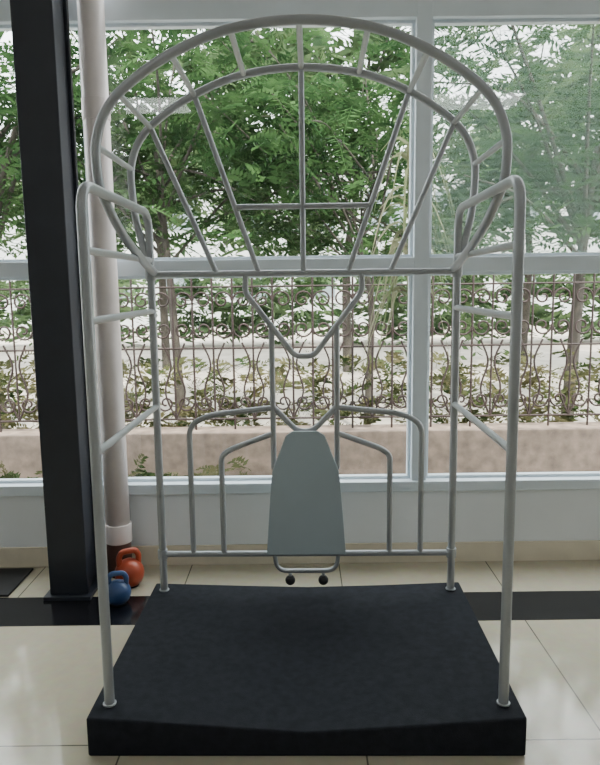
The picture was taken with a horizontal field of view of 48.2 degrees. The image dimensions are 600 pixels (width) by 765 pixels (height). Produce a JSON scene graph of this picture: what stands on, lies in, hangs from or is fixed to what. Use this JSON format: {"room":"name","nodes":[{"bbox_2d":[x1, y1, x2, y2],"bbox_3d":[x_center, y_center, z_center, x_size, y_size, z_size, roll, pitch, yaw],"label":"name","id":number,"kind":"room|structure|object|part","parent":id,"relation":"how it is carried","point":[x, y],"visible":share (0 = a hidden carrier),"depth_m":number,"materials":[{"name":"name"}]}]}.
{"room":"gym","nodes":[
{"label":"gym","id":0,"kind":"room"},
{"bbox_2d":[0,560,599,764],"bbox_3d":[0.018,1.509,0.465,7.200,0.120,6.890,-1,8,0],"label":"floor","id":1,"kind":"structure","parent":0,"point":[51,677],"depth_m":2.63,"materials":[{"name":"tile"}]},
{"bbox_2d":[0,568,33,596],"bbox_3d":[-2.013,1.036,3.460,1.150,0.012,0.320,-1,8,0],"label":"floor mat","id":2,"kind":"object","parent":1,"relation":"on","point":[10,578],"visible":1,"depth_m":3.49,"materials":[{"name":"grey rubber"}]},
{"bbox_2d":[43,577,97,600],"bbox_3d":[-1.133,1.031,3.387,0.230,0.020,0.275,-1,8,0],"label":"base plate","id":3,"kind":"object","parent":1,"relation":"on","point":[94,586],"visible":0.47,"depth_m":3.26,"materials":[{"name":"metal"}]},
{"bbox_2d":[10,0,96,593],"bbox_3d":[-1.151,-0.701,3.140,0.185,3.480,0.220,-1,8,0],"label":"column shaft","id":4,"kind":"object","parent":3,"relation":"on","point":[40,28],"visible":0.89,"depth_m":3.09,"materials":[{"name":"metal"}]},
{"bbox_2d":[77,0,131,577],"bbox_3d":[-0.974,-0.718,3.310,0.138,3.500,0.138,7,12,44],"label":"drain pipe","id":5,"kind":"object","parent":1,"relation":"on","point":[90,13],"visible":0.77,"depth_m":3.30,"materials":[{"name":"white plastic"}]},
{"bbox_2d":[105,520,131,545],"bbox_3d":[-0.956,0.787,3.527,0.138,0.100,0.138,-1,8,0],"label":"pipe collar","id":6,"kind":"object","parent":5,"relation":"attached to","point":[117,534],"depth_m":3.47,"materials":[{"name":"white plastic"}]},
{"bbox_2d":[115,547,144,588],"bbox_3d":[-0.869,0.936,3.407,0.150,0.196,0.150,3,9,25],"label":"kettlebell","id":7,"kind":"object","parent":1,"relation":"on","point":[133,567],"visible":0.89,"depth_m":3.37,"materials":[{"name":"plastic"}]},
{"bbox_3d":[-0.869,0.883,3.399,0.129,0.089,0.030,-5,9,-28],"label":"handle","id":8,"kind":"part","parent":7,"relation":"part of","materials":[{"name":"plastic"}]},
{"bbox_2d":[0,590,599,625],"bbox_3d":[0.013,1.060,3.154,7.200,0.002,0.280,-1,8,0],"label":"border strip","id":9,"kind":"object","parent":1,"relation":"on","point":[526,605],"depth_m":3.14,"materials":[{"name":"black tile"}]},
{"bbox_2d":[108,570,130,606],"bbox_3d":[-0.873,0.980,3.211,0.124,0.162,0.124,3,9,24],"label":"kettlebell","id":10,"kind":"object","parent":9,"relation":"on","point":[119,589],"visible":0.87,"depth_m":3.18,"materials":[{"name":"plastic"}]},
{"bbox_3d":[-0.874,0.936,3.205,0.106,0.073,0.025,-2,8,-11],"label":"handle","id":11,"kind":"part","parent":10,"relation":"part of","materials":[{"name":"plastic"}]},
{"bbox_2d":[86,582,526,755],"bbox_3d":[0.026,1.067,2.637,1.410,0.135,0.993,-1,8,1],"label":"platform","id":12,"kind":"object","parent":1,"relation":"on","point":[398,669],"visible":1,"depth_m":2.40,"materials":[{"name":"plastic"}]},
{"bbox_2d":[76,14,525,707],"bbox_3d":[0.011,-0.119,2.471,1.462,2.262,0.890,-1,8,1],"label":"metal frame","id":13,"kind":"object","parent":12,"relation":"on","point":[306,512],"visible":1,"depth_m":2.76,"materials":[{"name":"silver metal"}]},
{"bbox_2d":[0,489,599,546],"bbox_3d":[0.012,0.945,3.763,7.200,0.755,0.200,-1,8,0],"label":"wall","id":14,"kind":"structure","parent":0,"point":[568,514],"depth_m":3.63,"materials":[{"name":"paint"}]},
{"bbox_2d":[0,0,599,495],"bbox_3d":[-0.012,-0.951,3.429,7.200,3.095,0.140,-1,8,0],"label":"window","id":15,"kind":"structure","parent":14,"relation":"in","point":[423,12],"depth_m":3.43,"materials":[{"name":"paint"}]},
{"bbox_3d":[-0.011,-0.930,3.442,7.120,2.940,0.040,-1,8,0],"label":"sash frames","id":16,"kind":"part","parent":15,"relation":"part of","materials":[{"name":"white metal"}]},
{"bbox_2d":[0,540,599,566],"bbox_3d":[0.011,0.933,3.655,7.200,0.110,0.012,-1,8,0],"label":"baseboard","id":17,"kind":"structure","parent":14,"relation":"attached to","point":[563,549],"depth_m":3.65,"materials":[{"name":"beige tile"}]},
{"label":"outside","id":18,"kind":"structure","parent":0,"visible":0},
{"bbox_2d":[0,323,599,428],"bbox_3d":[-0.033,-2.661,31.790,60.000,0.200,56.310,-1,8,0],"label":"ground","id":19,"kind":"structure","parent":18,"point":[226,354],"depth_m":15.25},
{"bbox_2d":[0,116,156,320],"bbox_3d":[-7.258,-4.113,13.345,8.325,8.112,6.662,-1,8,0],"label":"leafy tree","id":20,"kind":"object","parent":19,"relation":"on","point":[125,282],"visible":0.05,"depth_m":13.33,"materials":[{"name":"green plant"}]},
{"bbox_2d":[0,30,179,428],"bbox_3d":[-3.754,-2.063,7.806,5.118,5.558,3.325,1,8,9],"label":"leafy tree","id":21,"kind":"object","parent":19,"relation":"on","point":[9,164],"visible":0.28,"depth_m":7.35,"materials":[{"name":"green plant"}]},
{"bbox_2d":[0,453,251,478],"bbox_3d":[-2.710,0.860,5.423,4.811,0.437,0.976,-1,8,0],"label":"groundcover","id":22,"kind":"object","parent":19,"relation":"on","point":[212,471],"visible":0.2,"depth_m":5.56,"materials":[{"name":"green plant"}]},
{"bbox_2d":[0,29,341,367],"bbox_3d":[-3.157,-4.612,14.447,8.353,8.686,6.056,3,9,25],"label":"leafy tree","id":23,"kind":"object","parent":19,"relation":"on","point":[194,202],"visible":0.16,"depth_m":13.43,"materials":[{"name":"green plant"}]},
{"bbox_2d":[0,28,374,426],"bbox_3d":[-1.419,-2.289,8.069,4.842,5.868,4.077,-1,8,0],"label":"leafy tree","id":24,"kind":"object","parent":19,"relation":"on","point":[178,139],"visible":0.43,"depth_m":7.93,"materials":[{"name":"green plant"}]},
{"bbox_2d":[110,25,488,424],"bbox_3d":[0.163,-2.070,7.833,4.162,5.462,3.695,-1,8,0],"label":"leafy tree","id":25,"kind":"object","parent":19,"relation":"on","point":[345,104],"visible":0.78,"depth_m":7.41,"materials":[{"name":"green plant"}]},
{"bbox_2d":[0,422,599,477],"bbox_3d":[0.008,0.671,6.209,16.000,0.500,0.300,-1,8,0],"label":"stone wall","id":26,"kind":"structure","parent":19,"relation":"on","point":[558,446],"depth_m":6.06,"materials":[{"name":"beige stone"}]},
{"bbox_2d":[0,273,599,431],"bbox_3d":[0.113,-0.280,6.072,12.253,1.420,0.020,-1,8,0],"label":"iron fence","id":27,"kind":"object","parent":26,"relation":"on","point":[553,292],"visible":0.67,"depth_m":6.06,"materials":[{"name":"black metal"}]},
{"bbox_2d":[0,348,599,428],"bbox_3d":[0.005,0.231,7.136,14.640,1.232,1.469,-1,8,0],"label":"hedge","id":28,"kind":"object","parent":19,"relation":"on","point":[279,371],"visible":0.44,"depth_m":7.06,"materials":[{"name":"green plant"}]},
{"bbox_2d":[0,253,599,347],"bbox_3d":[-0.021,-2.274,20.291,29.824,3.150,3.178,-1,8,0],"label":"hedge","id":29,"kind":"object","parent":19,"relation":"on","point":[540,312],"visible":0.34,"depth_m":20.18,"materials":[{"name":"green plant"}]},
{"bbox_2d":[0,156,599,329],"bbox_3d":[-0.078,-6.390,31.374,32.000,7.300,4.070,-1,8,0],"label":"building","id":30,"kind":"structure","parent":19,"relation":"on","point":[197,247],"depth_m":29.50,"materials":[{"name":"white concrete"}]},
{"bbox_2d":[125,25,566,371],"bbox_3d":[0.791,-4.244,13.140,7.755,9.062,7.104,6,11,40],"label":"leafy tree","id":31,"kind":"object","parent":19,"relation":"on","point":[379,67],"visible":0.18,"depth_m":12.64,"materials":[{"name":"green plant"}]},
{"bbox_2d":[345,137,454,381],"bbox_3d":[0.794,-0.355,5.027,0.913,2.851,0.518,-1,8,0],"label":"bamboo plant","id":32,"kind":"object","parent":19,"relation":"on","point":[395,244],"visible":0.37,"depth_m":4.93,"materials":[{"name":"green plant"}]},
{"bbox_3d":[0.821,-0.327,5.006,0.080,2.801,0.030,-1,8,0],"label":"stem","id":33,"kind":"part","parent":32,"relation":"part of","materials":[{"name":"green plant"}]},
{"bbox_2d":[352,24,599,363],"bbox_3d":[5.281,-4.657,14.394,8.583,8.594,6.414,4,9,27],"label":"leafy tree","id":34,"kind":"object","parent":19,"relation":"on","point":[549,86],"visible":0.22,"depth_m":14.16,"materials":[{"name":"green plant"}]},
{"bbox_2d":[388,24,599,421],"bbox_3d":[3.320,-2.390,8.338,4.647,5.880,3.854,-1,8,0],"label":"leafy tree","id":35,"kind":"object","parent":19,"relation":"on","point":[581,217],"visible":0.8,"depth_m":7.87,"materials":[{"name":"green plant"}]},
{"bbox_2d":[560,24,599,336],"bbox_3d":[8.583,-4.096,12.289,7.187,8.005,5.700,0,8,7],"label":"leafy tree","id":36,"kind":"object","parent":19,"relation":"on","point":[587,42],"visible":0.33,"depth_m":13.56,"materials":[{"name":"green plant"}]}
]}

